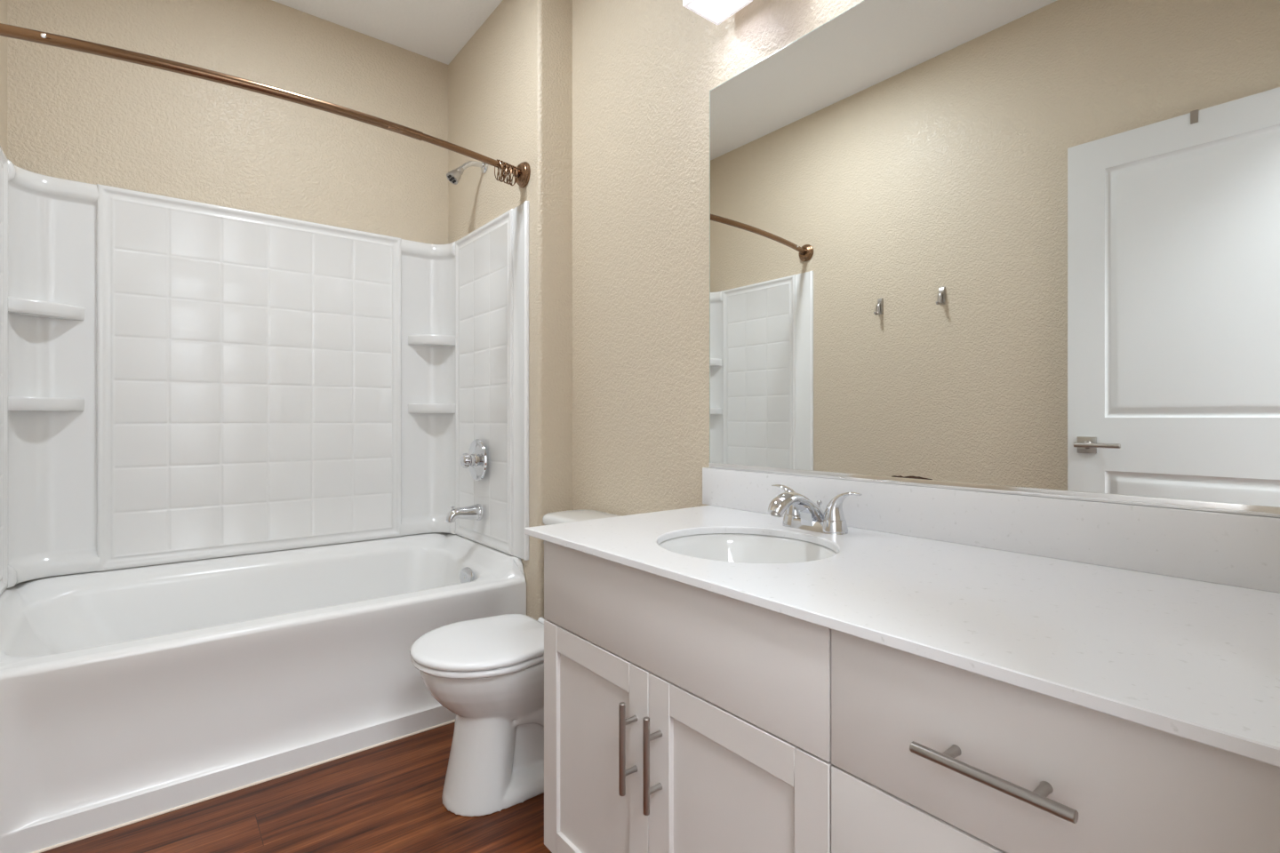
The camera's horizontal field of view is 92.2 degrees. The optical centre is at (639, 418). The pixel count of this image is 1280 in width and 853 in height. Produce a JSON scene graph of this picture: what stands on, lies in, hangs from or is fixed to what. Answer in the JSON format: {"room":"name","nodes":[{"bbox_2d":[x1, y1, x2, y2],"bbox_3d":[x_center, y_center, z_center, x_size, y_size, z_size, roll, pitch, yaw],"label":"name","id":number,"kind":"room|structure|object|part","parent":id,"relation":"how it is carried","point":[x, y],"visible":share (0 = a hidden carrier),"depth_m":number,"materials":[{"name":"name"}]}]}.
{"room":"bathroom","nodes":[
{"label":"bathroom","id":0,"kind":"room"},
{"bbox_2d":[0,0,7,157],"bbox_3d":[-1.221,-0.316,0.863,0.100,2.745,2.867,0,0,-38],"label":"wall","id":1,"kind":"structure","parent":0,"point":[3,3],"depth_m":1.98,"materials":[{"name":"beige paint"}]},
{"bbox_2d":[0,23,530,188],"bbox_3d":[-1.002,-0.925,1.857,1.479,0.095,0.164,0,0,-38],"label":"shower curtain rod","id":2,"kind":"object","parent":1,"relation":"attached to","point":[6,30],"visible":0.94,"depth_m":1.69,"materials":[{"name":"brown metal"}]},
{"bbox_2d":[494,159,503,180],"bbox_3d":[-0.516,-0.905,2.240,0.046,0.075,0.012,0,0,41],"label":"curtain ring","id":3,"kind":"object","parent":2,"relation":"hanging from","point":[497,159],"visible":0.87,"depth_m":2.23,"materials":[{"name":"brown metal"}]},
{"bbox_2d":[496,160,503,181],"bbox_3d":[-0.511,-0.905,2.247,0.015,0.074,0.046,0,0,-38],"label":"curtain ring","id":4,"kind":"object","parent":2,"relation":"hanging from","point":[501,161],"visible":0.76,"depth_m":2.24,"materials":[{"name":"brown metal"}]},
{"bbox_2d":[498,161,507,182],"bbox_3d":[-0.502,-0.905,2.257,0.046,0.075,0.012,0,0,38],"label":"curtain ring","id":5,"kind":"object","parent":2,"relation":"hanging from","point":[505,163],"visible":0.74,"depth_m":2.25,"materials":[{"name":"brown metal"}]},
{"bbox_2d":[505,165,514,183],"bbox_3d":[-0.480,-0.905,2.284,0.020,0.074,0.046,0,0,-38],"label":"curtain ring","id":6,"kind":"object","parent":2,"relation":"hanging from","point":[513,165],"visible":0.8,"depth_m":2.27,"materials":[{"name":"brown metal"}]},
{"bbox_2d":[509,166,517,185],"bbox_3d":[-0.471,-0.905,2.296,0.046,0.075,0.010,0,0,40],"label":"curtain ring","id":7,"kind":"object","parent":2,"relation":"hanging from","point":[515,166],"visible":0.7,"depth_m":2.29,"materials":[{"name":"brown metal"}]},
{"bbox_2d":[7,0,447,244],"bbox_3d":[-1.525,-0.316,2.516,1.680,2.745,0.100,0,0,-38],"label":"wall","id":8,"kind":"structure","parent":0,"point":[76,116],"depth_m":2.40,"materials":[{"name":"beige paint"}]},
{"bbox_2d":[40,721,551,852],"bbox_3d":[-0.058,1.096,0.636,2.500,0.080,4.869,0,0,-38],"label":"floor","id":9,"kind":"structure","parent":0,"point":[386,798],"depth_m":1.63,"materials":[{"name":"brown wood"}]},
{"bbox_2d":[0,532,526,852],"bbox_3d":[-1.250,0.794,2.169,1.475,0.524,0.782,0,0,-38],"label":"bathtub","id":10,"kind":"object","parent":9,"relation":"on","point":[127,694],"visible":0.77,"depth_m":1.85,"materials":[{"name":"white ceramic"}]},
{"bbox_2d":[30,720,455,852],"bbox_3d":[-1.014,1.055,1.856,1.455,0.009,0.009,0,0,-38],"label":"trim","id":11,"kind":"structure","parent":10,"relation":"attached to","point":[453,721],"depth_m":1.73,"materials":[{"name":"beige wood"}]},
{"bbox_2d":[0,145,528,595],"bbox_3d":[-1.244,-0.143,2.161,1.484,1.346,0.802,0,0,-38],"label":"tub surround","id":12,"kind":"object","parent":10,"relation":"on","point":[181,380],"visible":0.98,"depth_m":2.36,"materials":[{"name":"white plastic"}]},
{"bbox_3d":[-1.777,-0.143,1.658,0.022,1.346,0.677,0,0,-38],"label":"panel","id":13,"kind":"part","parent":12,"relation":"part of","materials":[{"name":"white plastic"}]},
{"bbox_2d":[8,396,84,411],"bbox_3d":[-1.962,-0.048,2.032,0.087,0.044,0.211,0,0,29],"label":"shelf","id":14,"kind":"object","parent":12,"relation":"attached to","point":[15,404],"depth_m":2.01,"materials":[{"name":"white plastic"}]},
{"bbox_2d":[8,296,84,320],"bbox_3d":[-1.962,-0.360,2.032,0.087,0.044,0.211,0,0,29],"label":"shelf","id":15,"kind":"object","parent":12,"relation":"attached to","point":[25,308],"depth_m":2.02,"materials":[{"name":"white plastic"}]},
{"bbox_3d":[-1.482,-0.143,2.459,1.034,1.346,0.022,0,0,-38],"label":"panel","id":16,"kind":"part","parent":12,"relation":"part of","materials":[{"name":"white plastic"}]},
{"bbox_2d":[408,403,455,413],"bbox_3d":[-0.957,-0.048,2.832,0.214,0.044,0.088,0,0,-16],"label":"shelf","id":17,"kind":"object","parent":12,"relation":"attached to","point":[412,408],"depth_m":2.80,"materials":[{"name":"white plastic"}]},
{"bbox_2d":[408,334,455,346],"bbox_3d":[-0.957,-0.360,2.832,0.214,0.044,0.088,0,0,-16],"label":"shelf","id":18,"kind":"object","parent":12,"relation":"attached to","point":[413,340],"depth_m":2.80,"materials":[{"name":"white plastic"}]},
{"bbox_2d":[446,504,483,522],"bbox_3d":[-0.730,0.391,2.543,0.146,0.074,0.071,0,0,-38],"label":"tub spout","id":19,"kind":"object","parent":12,"relation":"attached to","point":[475,512],"visible":1,"depth_m":2.53,"materials":[{"name":"silver metal"}]},
{"bbox_2d":[459,439,487,480],"bbox_3d":[-0.711,0.174,2.570,0.076,0.177,0.177,0,0,-38],"label":"shower valve","id":20,"kind":"object","parent":12,"relation":"attached to","point":[476,460],"visible":1,"depth_m":2.55,"materials":[{"name":"silver metal"}]},
{"bbox_3d":[-0.720,0.174,2.564,0.055,0.064,0.064,0,0,-38],"label":"knob","id":21,"kind":"part","parent":20,"relation":"part of","materials":[{"name":"silver metal"}]},
{"bbox_3d":[-0.632,-0.143,2.567,0.022,1.346,0.677,0,0,-38],"label":"panel","id":22,"kind":"part","parent":12,"relation":"part of","materials":[{"name":"white plastic"}]},
{"bbox_3d":[-0.690,0.631,2.461,0.074,0.073,0.028,0,0,31],"label":"overflow plate","id":23,"kind":"part","parent":10,"relation":"part of","materials":[{"name":"silver metal"}]},
{"bbox_2d":[409,509,621,816],"bbox_3d":[-0.321,0.690,1.837,0.703,0.732,0.500,0,0,-38],"label":"toilet","id":24,"kind":"object","parent":9,"relation":"on","point":[488,672],"visible":0.6,"depth_m":1.66,"materials":[{"name":"white ceramic"}]},
{"bbox_3d":[-0.441,0.628,1.742,0.396,0.024,0.378,0,0,-38],"label":"lid","id":25,"kind":"part","parent":24,"relation":"part of","materials":[{"name":"white plastic"}]},
{"bbox_3d":[-0.431,0.651,1.749,0.415,0.018,0.376,0,0,-38],"label":"seat","id":26,"kind":"part","parent":24,"relation":"part of","materials":[{"name":"white plastic"}]},
{"bbox_3d":[-0.321,0.860,1.837,0.657,0.392,0.346,0,0,-38],"label":"bowl","id":27,"kind":"part","parent":24,"relation":"part of","materials":[{"name":"white ceramic"}]},
{"bbox_3d":[-0.123,0.344,1.994,0.199,0.040,0.500,0,0,-38],"label":"tank lid","id":28,"kind":"part","parent":24,"relation":"part of","materials":[{"name":"white ceramic"}]},
{"bbox_2d":[544,540,833,852],"bbox_3d":[0.225,0.658,1.237,0.609,0.796,0.730,0,0,-38],"label":"base cabinet","id":29,"kind":"object","parent":9,"relation":"on","point":[679,717],"visible":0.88,"depth_m":1.02,"materials":[{"name":"grey wood"}]},
{"bbox_3d":[-0.092,0.690,1.219,0.019,0.495,0.363,0,0,-38],"label":"door","id":30,"kind":"part","parent":29,"relation":"part of","materials":[{"name":"grey wood"}]},
{"bbox_3d":[-0.022,0.579,1.087,0.036,0.160,0.012,0,0,-38],"label":"bar pull","id":31,"kind":"part","parent":29,"relation":"part of","materials":[{"name":"silver metal"}]},
{"bbox_3d":[0.020,0.579,1.034,0.036,0.160,0.012,0,0,-38],"label":"bar pull","id":32,"kind":"part","parent":29,"relation":"part of","materials":[{"name":"silver metal"}]},
{"bbox_3d":[0.135,0.690,0.933,0.019,0.495,0.363,0,0,-38],"label":"door","id":33,"kind":"part","parent":29,"relation":"part of","materials":[{"name":"grey wood"}]},
{"bbox_2d":[524,505,1279,767],"bbox_3d":[0.354,0.251,1.086,0.599,0.015,1.215,0,0,-38],"label":"countertop","id":34,"kind":"structure","parent":29,"relation":"on","point":[1194,660],"depth_m":0.77,"materials":[{"name":"white stone"}]},
{"bbox_2d":[658,533,836,563],"bbox_3d":[0.207,0.329,1.214,0.380,0.139,0.404,0,0,-38],"label":"sink","id":35,"kind":"object","parent":34,"relation":"in","point":[733,548],"visible":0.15,"depth_m":1.36,"materials":[{"name":"white ceramic"}]},
{"bbox_2d":[768,484,862,535],"bbox_3d":[0.340,0.199,1.328,0.175,0.090,0.226,0,0,-38],"label":"bathroom faucet","id":36,"kind":"object","parent":34,"relation":"on","point":[802,513],"visible":1,"depth_m":1.31,"materials":[{"name":"silver metal"}]},
{"bbox_3d":[0.341,0.185,1.419,0.045,0.064,0.085,0,0,-38],"label":"lever","id":37,"kind":"part","parent":36,"relation":"part of","materials":[{"name":"silver metal"}]},
{"bbox_3d":[0.340,0.199,1.328,0.175,0.087,0.052,0,0,-38],"label":"spout","id":38,"kind":"part","parent":36,"relation":"part of","materials":[{"name":"silver metal"}]},
{"bbox_3d":[0.401,0.206,1.376,0.012,0.046,0.012,0,0,-38],"label":"lift rod","id":39,"kind":"part","parent":36,"relation":"part of","materials":[{"name":"silver metal"}]},
{"bbox_3d":[0.429,0.185,1.308,0.045,0.064,0.085,0,0,-38],"label":"lever","id":40,"kind":"part","parent":36,"relation":"part of","materials":[{"name":"silver metal"}]},
{"bbox_2d":[831,629,1279,852],"bbox_3d":[0.582,0.658,0.787,0.609,0.796,0.418,0,0,-38],"label":"base cabinet","id":41,"kind":"object","parent":9,"relation":"on","point":[928,756],"visible":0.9,"depth_m":0.62,"materials":[{"name":"grey wood"}]},
{"bbox_3d":[0.380,0.566,0.626,0.019,0.247,0.416,0,0,-38],"label":"drawer","id":42,"kind":"part","parent":41,"relation":"part of","materials":[{"name":"grey wood"}]},
{"bbox_3d":[0.352,0.356,0.617,0.036,0.011,0.152,0,0,-38],"label":"bar pull","id":43,"kind":"part","parent":41,"relation":"part of","materials":[{"name":"silver metal"}]},
{"bbox_2d":[272,0,502,64],"bbox_3d":[-0.058,-1.738,0.636,2.500,0.100,4.869,0,0,-38],"label":"ceiling","id":44,"kind":"structure","parent":0,"point":[437,30],"depth_m":2.59,"materials":[{"name":"white paint"}]},
{"bbox_2d":[448,0,863,621],"bbox_3d":[0.111,-0.316,1.857,0.263,2.745,2.969,0,0,-38],"label":"wall","id":45,"kind":"structure","parent":0,"point":[605,102],"depth_m":2.17,"materials":[{"name":"beige paint"}]},
{"bbox_2d":[446,160,487,184],"bbox_3d":[-0.723,-1.034,2.561,0.167,0.137,0.060,0,0,-38],"label":"showerhead","id":46,"kind":"object","parent":45,"relation":"attached to","point":[453,176],"visible":0.97,"depth_m":2.54,"materials":[{"name":"silver metal"}]},
{"bbox_3d":[-0.703,-1.054,2.577,0.112,0.058,0.021,0,0,-38],"label":"arm","id":47,"kind":"part","parent":46,"relation":"part of","materials":[{"name":"silver metal"}]},
{"bbox_2d":[683,0,752,25],"bbox_3d":[0.400,-1.178,1.378,0.164,0.202,0.717,0,0,-38],"label":"vanity light","id":48,"kind":"object","parent":45,"relation":"attached to","point":[716,12],"visible":1,"depth_m":1.64,"materials":[{"name":"white glass"}]},
{"bbox_2d":[702,467,1279,593],"bbox_3d":[0.572,0.192,1.278,0.019,0.104,1.244,0,0,-38],"label":"backsplash","id":49,"kind":"structure","parent":45,"relation":"attached to","point":[1239,550],"depth_m":1.07,"materials":[{"name":"white stone"}]},
{"bbox_2d":[708,0,1279,517],"bbox_3d":[0.581,-0.398,1.277,0.008,1.074,1.227,0,0,-38],"label":"wall mirror","id":50,"kind":"object","parent":45,"relation":"attached to","point":[1019,247],"visible":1,"depth_m":1.14,"materials":[{"name":"clear glass"}]}
]}

